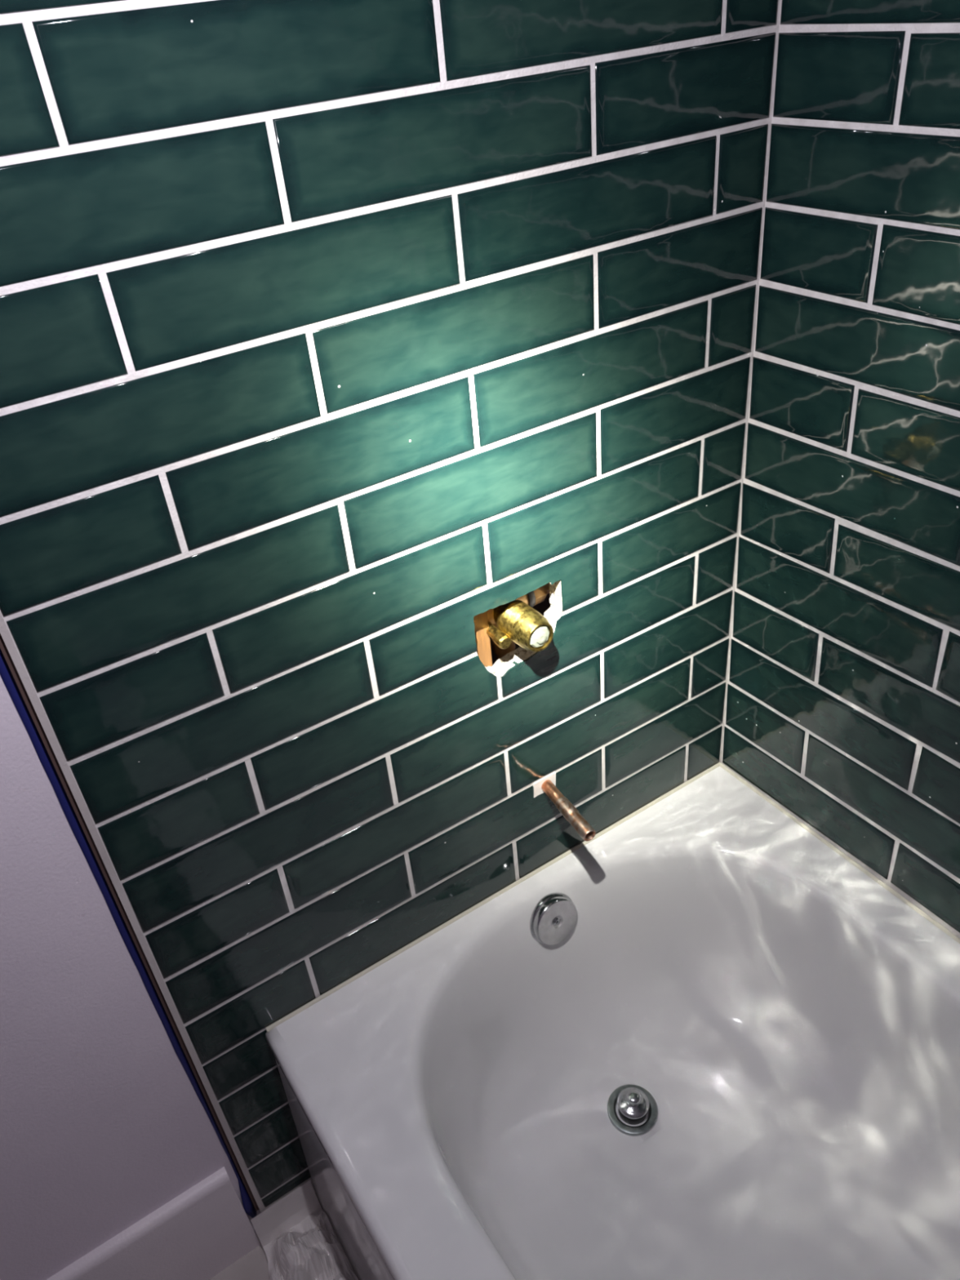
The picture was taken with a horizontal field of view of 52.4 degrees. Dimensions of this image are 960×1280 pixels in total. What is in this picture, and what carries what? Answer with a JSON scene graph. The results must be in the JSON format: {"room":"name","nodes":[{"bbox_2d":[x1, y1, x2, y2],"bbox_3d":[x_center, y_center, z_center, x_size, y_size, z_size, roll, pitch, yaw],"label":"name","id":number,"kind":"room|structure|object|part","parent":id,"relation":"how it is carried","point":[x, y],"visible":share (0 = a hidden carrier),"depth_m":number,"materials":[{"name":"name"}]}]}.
{"room":"bathroom","nodes":[
{"label":"bathroom","id":0,"kind":"room"},
{"bbox_2d":[208,1208,322,1279],"bbox_3d":[0.158,1.232,0.737,1.780,0.020,1.770,-24,39,-24],"label":"floor","id":1,"kind":"structure","parent":0,"point":[253,1265],"depth_m":1.32,"materials":[{"name":"grey"}]},
{"bbox_2d":[250,1180,358,1279],"bbox_3d":[-0.129,0.900,1.108,0.134,0.114,0.585,-24,39,-24],"label":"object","id":2,"kind":"structure","parent":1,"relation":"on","point":[299,1241],"depth_m":1.31,"materials":[{"name":"white"}]},
{"bbox_2d":[265,762,959,1279],"bbox_3d":[0.482,0.828,0.884,0.749,0.412,1.520,-24,39,-24],"label":"bathtub","id":3,"kind":"object","parent":1,"relation":"on","point":[700,1039],"visible":1,"depth_m":1.24,"materials":[{"name":"white ceramic"}]},
{"bbox_3d":[0.099,0.376,1.308,0.073,0.072,0.033,-24,39,-24],"label":"overflow plate","id":4,"kind":"part","parent":3,"relation":"part of","materials":[{"name":"silver metal"}]},
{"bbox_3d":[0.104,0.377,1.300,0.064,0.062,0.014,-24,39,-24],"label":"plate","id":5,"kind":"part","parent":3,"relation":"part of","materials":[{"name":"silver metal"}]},
{"bbox_2d":[0,0,781,1279],"bbox_3d":[-0.401,0.099,0.831,1.780,1.810,0.025,-24,39,-24],"label":"wall","id":6,"kind":"structure","parent":0,"point":[336,337],"depth_m":0.91,"materials":[{"name":"green tile"}]},
{"bbox_2d":[0,648,256,1217],"bbox_3d":[-0.382,0.070,0.819,0.014,1.750,0.010,-24,39,-24],"label":"tape","id":7,"kind":"object","parent":6,"relation":"attached to","point":[6,674],"visible":1,"depth_m":0.95,"materials":[{"name":"blue plastic"}]},
{"bbox_2d":[0,612,265,1212],"bbox_3d":[-0.368,0.064,0.819,0.006,1.745,0.002,-24,39,-24],"label":"trim","id":8,"kind":"structure","parent":6,"relation":"attached to","point":[4,632],"depth_m":0.94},
{"bbox_2d":[46,1166,260,1279],"bbox_3d":[-0.692,0.925,1.113,0.906,0.190,0.015,-24,39,-24],"label":"baseboard","id":9,"kind":"structure","parent":6,"relation":"attached to","point":[205,1229],"depth_m":1.24,"materials":[{"name":"paint"}]},
{"bbox_2d":[473,610,492,666],"bbox_3d":[-0.035,-0.021,1.112,0.058,0.300,0.076,-24,39,-24],"label":"stud","id":10,"kind":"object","parent":6,"relation":"attached to","point":[481,620],"depth_m":1.10,"materials":[{"name":"brown wood"}]},
{"bbox_2d":[486,582,553,660],"bbox_3d":[0.069,0.002,1.138,0.142,0.136,0.106,-24,39,-24],"label":"shower valve","id":11,"kind":"object","parent":6,"relation":"attached to","point":[516,621],"visible":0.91,"depth_m":1.08,"materials":[{"name":"gold metal"}]},
{"bbox_2d":[490,622,515,660],"bbox_3d":[0.027,0.006,1.159,0.032,0.111,0.028,-24,39,-24],"label":"outlet","id":12,"kind":"object","parent":11,"relation":"attached to","point":[500,652],"depth_m":1.15,"materials":[{"name":"gold metal"}]},
{"bbox_2d":[541,779,595,841],"bbox_3d":[0.104,0.206,1.217,0.019,0.020,0.122,-21,38,-20],"label":"copper pipe","id":13,"kind":"object","parent":6,"relation":"attached to","point":[564,806],"visible":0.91,"depth_m":1.20,"materials":[{"name":"orange metal"}]},
{"bbox_2d":[489,593,551,665],"bbox_3d":[-0.023,-0.060,1.164,0.300,0.300,0.010,-24,39,-24],"label":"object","id":14,"kind":"structure","parent":0,"point":[541,607],"depth_m":1.25,"materials":[{"name":"brown"}]},
{"bbox_2d":[721,0,959,938],"bbox_3d":[0.688,0.064,0.721,0.033,1.810,1.300,-24,39,-24],"label":"wall","id":15,"kind":"structure","parent":0,"point":[842,704],"depth_m":1.03,"materials":[{"name":"green tile"}]}
]}

